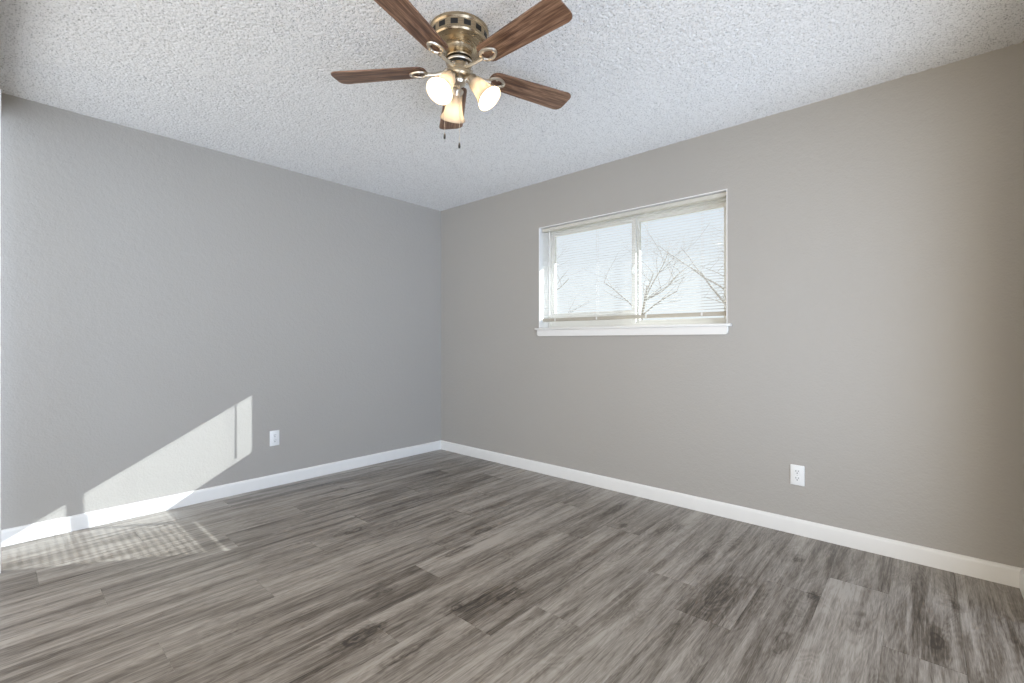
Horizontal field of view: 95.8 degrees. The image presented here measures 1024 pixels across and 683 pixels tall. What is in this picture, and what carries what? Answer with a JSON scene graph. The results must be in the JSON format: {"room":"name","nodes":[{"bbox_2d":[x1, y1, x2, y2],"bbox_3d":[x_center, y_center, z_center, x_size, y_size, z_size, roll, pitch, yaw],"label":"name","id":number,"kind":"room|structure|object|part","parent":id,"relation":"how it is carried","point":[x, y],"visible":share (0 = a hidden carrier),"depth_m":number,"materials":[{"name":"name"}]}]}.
{"room":"empty bedroom","nodes":[
{"label":"empty bedroom","id":0,"kind":"room"},
{"bbox_2d":[1,93,440,529],"bbox_3d":[-1.907,-0.100,3.534,0.150,2.640,3.820,0,0,42],"label":"wall","id":1,"kind":"structure","parent":0,"point":[169,306],"depth_m":3.10,"materials":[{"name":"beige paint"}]},
{"bbox_2d":[1,440,440,546],"bbox_3d":[-1.743,1.056,3.595,0.014,0.088,3.070,0,0,42],"label":"baseboard","id":2,"kind":"structure","parent":1,"relation":"attached to","point":[34,531],"depth_m":3.10,"materials":[{"name":"white paint"}]},
{"bbox_2d":[270,430,278,445],"bbox_3d":[-1.807,0.736,3.527,0.009,0.115,0.070,0,0,42],"label":"wall outlet","id":3,"kind":"object","parent":1,"relation":"attached to","point":[274,435],"visible":1,"depth_m":3.52,"materials":[{"name":"white plastic"}]},
{"bbox_2d":[0,449,1023,682],"bbox_3d":[-0.679,1.160,1.770,4.070,0.120,4.420,0,0,42],"label":"floor","id":4,"kind":"structure","parent":0,"point":[437,566],"depth_m":2.00,"materials":[{"name":"grey wood"}]},
{"bbox_2d":[0,89,0,572],"bbox_3d":[-2.459,-0.050,2.186,0.040,2.300,0.063,0,0,42],"label":"trim","id":5,"kind":"structure","parent":4,"relation":"on","point":[0,89],"depth_m":2.19,"materials":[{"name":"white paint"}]},
{"bbox_2d":[0,0,1023,210],"bbox_3d":[-0.247,-1.340,2.256,4.050,0.009,3.100,0,0,42],"label":"ceiling","id":6,"kind":"structure","parent":0,"point":[253,80],"depth_m":2.25,"materials":[{"name":"paint"}]},
{"bbox_2d":[331,0,571,148],"bbox_3d":[-0.245,-1.075,1.960,1.094,0.526,1.044,0,0,25],"label":"ceiling fan","id":7,"kind":"object","parent":6,"relation":"hanging from","point":[461,39],"visible":1,"depth_m":1.92,"materials":[{"name":"brown wood"}]},
{"bbox_3d":[-0.579,-1.172,2.038,0.418,0.006,0.128,0,9,7],"label":"blade","id":8,"kind":"part","parent":7,"relation":"part of","materials":[{"name":"brown wood"}]},
{"bbox_3d":[-0.376,-1.172,1.675,0.128,0.006,0.418,10,4,24],"label":"blade","id":9,"kind":"part","parent":7,"relation":"part of","materials":[{"name":"brown wood"}]},
{"bbox_3d":[-0.283,-1.051,1.897,0.115,0.137,0.132,0,0,42],"label":"lamp shade","id":10,"kind":"part","parent":7,"relation":"part of","materials":[{"name":"white glass"}]},
{"bbox_2d":[439,19,444,26],"bbox_3d":[-0.285,-1.301,1.892,0.030,0.022,0.005,0,-2,29],"label":"vent","id":11,"kind":"object","parent":7,"relation":"attached to","point":[442,22],"depth_m":1.89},
{"bbox_3d":[-0.271,-1.082,1.923,0.037,0.050,0.044,0,0,42],"label":"bulb","id":12,"kind":"part","parent":7,"relation":"part of","materials":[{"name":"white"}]},
{"bbox_3d":[-0.262,-1.054,2.117,0.131,0.137,0.116,0,0,42],"label":"lamp shade","id":13,"kind":"part","parent":7,"relation":"part of","materials":[{"name":"white glass"}]},
{"bbox_3d":[-0.297,-1.172,2.344,0.128,0.006,0.418,-9,2,-11],"label":"blade","id":14,"kind":"part","parent":7,"relation":"part of","materials":[{"name":"brown wood"}]},
{"bbox_2d":[451,18,457,22],"bbox_3d":[-0.234,-1.301,1.877,0.030,0.022,0.005,0,-2,3],"label":"vent","id":15,"kind":"object","parent":7,"relation":"attached to","point":[453,20],"depth_m":1.88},
{"bbox_2d":[452,86,461,95],"bbox_3d":[-0.250,-1.111,2.063,0.057,0.054,0.057,0,0,42],"label":"socket","id":16,"kind":"object","parent":7,"relation":"attached to","point":[455,90],"depth_m":2.04,"materials":[{"name":"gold metal"}]},
{"bbox_3d":[-0.222,-0.987,1.949,0.003,0.297,0.003,0,0,42],"label":"pull chain","id":17,"kind":"part","parent":7,"relation":"part of","materials":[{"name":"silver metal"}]},
{"bbox_2d":[464,18,470,25],"bbox_3d":[-0.182,-1.301,1.887,0.030,0.022,0.005,0,-2,-23],"label":"vent","id":18,"kind":"object","parent":7,"relation":"attached to","point":[466,21],"depth_m":1.88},
{"bbox_2d":[467,74,476,84],"bbox_3d":[-0.162,-1.111,1.975,0.057,0.054,0.056,0,0,42],"label":"socket","id":19,"kind":"object","parent":7,"relation":"attached to","point":[471,78],"depth_m":1.95,"materials":[{"name":"gold metal"}]},
{"bbox_3d":[-0.109,-1.054,1.964,0.132,0.137,0.112,0,0,42],"label":"lamp shade","id":20,"kind":"part","parent":7,"relation":"part of","materials":[{"name":"white glass"}]},
{"bbox_3d":[0.032,-1.172,1.757,0.418,0.006,0.128,0,-9,43],"label":"blade","id":21,"kind":"part","parent":7,"relation":"part of","materials":[{"name":"brown wood"}]},
{"bbox_3d":[0.081,-1.172,2.170,0.418,0.006,0.128,0,-9,-29],"label":"blade","id":22,"kind":"part","parent":7,"relation":"part of","materials":[{"name":"brown wood"}]},
{"bbox_2d":[441,42,1023,567],"bbox_3d":[0.851,-0.100,3.488,4.030,2.640,0.220,0,0,42],"label":"wall","id":23,"kind":"structure","parent":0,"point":[873,345],"depth_m":2.58,"materials":[{"name":"beige paint"}]},
{"bbox_2d":[534,189,731,335],"bbox_3d":[0.846,-0.501,3.463,1.559,0.912,0.233,0,0,42],"label":"window","id":24,"kind":"structure","parent":23,"relation":"attached to","point":[697,326],"depth_m":3.47,"materials":[{"name":"white paint"}]},
{"bbox_3d":[0.640,-0.531,3.726,0.782,0.789,0.025,0,0,42],"label":"sash","id":25,"kind":"part","parent":24,"relation":"part of","materials":[{"name":"white plastic"}]},
{"bbox_3d":[1.189,-0.531,3.281,0.665,0.789,0.025,0,0,42],"label":"sash","id":26,"kind":"part","parent":24,"relation":"part of","materials":[{"name":"white plastic"}]},
{"bbox_2d":[542,192,725,321],"bbox_3d":[0.813,-0.557,3.426,1.479,0.783,0.052,0,0,42],"label":"window blind","id":27,"kind":"object","parent":23,"relation":"attached to","point":[723,194],"visible":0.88,"depth_m":3.35,"materials":[{"name":"white plastic"}]},
{"bbox_3d":[0.659,-0.545,3.573,0.012,0.752,0.027,0,0,42],"label":"ladder cord","id":28,"kind":"part","parent":27,"relation":"part of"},
{"bbox_3d":[0.818,-0.934,3.432,1.479,0.030,0.038,0,0,42],"label":"head rail","id":29,"kind":"part","parent":27,"relation":"part of","materials":[{"name":"white plastic"}]},
{"bbox_3d":[0.818,-0.179,3.432,1.479,0.026,0.026,0,0,42],"label":"rail","id":30,"kind":"part","parent":27,"relation":"part of","materials":[{"name":"white plastic"}]},
{"bbox_3d":[0.961,-0.545,3.304,0.012,0.752,0.027,0,0,42],"label":"ladder cord","id":31,"kind":"part","parent":27,"relation":"part of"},
{"bbox_2d":[441,440,1022,587],"bbox_3d":[0.773,1.056,3.400,4.030,0.088,0.014,0,0,42],"label":"baseboard","id":32,"kind":"structure","parent":23,"relation":"attached to","point":[987,570],"depth_m":2.68,"materials":[{"name":"white paint"}]},
{"bbox_2d":[790,464,804,485],"bbox_3d":[1.628,0.763,2.642,0.070,0.115,0.009,0,0,42],"label":"wall outlet","id":33,"kind":"object","parent":23,"relation":"attached to","point":[797,472],"visible":1,"depth_m":2.64,"materials":[{"name":"white plastic"}]},
{"bbox_2d":[794,476,800,481],"bbox_3d":[1.626,0.782,2.640,0.033,0.027,0.004,0,0,42],"label":"receptacle","id":34,"kind":"object","parent":33,"relation":"attached to","point":[796,478],"depth_m":2.64,"materials":[{"name":"white plastic"}]},
{"bbox_2d":[794,469,800,474],"bbox_3d":[1.626,0.744,2.640,0.033,0.027,0.004,0,0,42],"label":"receptacle","id":35,"kind":"object","parent":33,"relation":"attached to","point":[796,471],"depth_m":2.64,"materials":[{"name":"white plastic"}]},
{"bbox_3d":[1.214,-0.100,0.753,0.150,2.640,3.820,0,0,42],"label":"wall","id":36,"kind":"structure","parent":0,"visible":0},
{"bbox_2d":[1019,568,1023,598],"bbox_3d":[2.164,1.056,1.943,0.014,0.088,0.340,0,0,42],"label":"baseboard","id":37,"kind":"structure","parent":36,"relation":"attached to","point":[1021,573],"depth_m":2.02,"materials":[{"name":"white paint"}]},
{"label":"outside","id":38,"kind":"structure","parent":0,"visible":0},
{"bbox_3d":[18.047,1.475,18.301,70.000,0.150,44.780,0,0,42],"label":"ground","id":39,"kind":"structure","parent":38,"visible":0},
{"bbox_2d":[556,246,605,312],"bbox_3d":[0.984,-2.462,22.847,7.736,7.731,6.414,0,0,-20],"label":"bare tree","id":40,"kind":"object","parent":39,"relation":"on","point":[572,246],"visible":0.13,"depth_m":22.59,"materials":[{"name":"grey plant"}]},
{"bbox_2d":[584,224,718,319],"bbox_3d":[9.673,-4.252,31.938,9.708,11.337,10.804,0,0,-13],"label":"bare tree","id":41,"kind":"object","parent":39,"relation":"on","point":[610,283],"visible":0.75,"depth_m":31.68,"materials":[{"name":"grey plant"}]},
{"bbox_2d":[629,211,723,303],"bbox_3d":[8.575,-2.165,16.008,8.436,7.150,7.305,0,0,38],"label":"bare tree","id":42,"kind":"object","parent":39,"relation":"on","point":[696,271],"visible":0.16,"depth_m":16.07,"materials":[{"name":"grey plant"}]}
]}

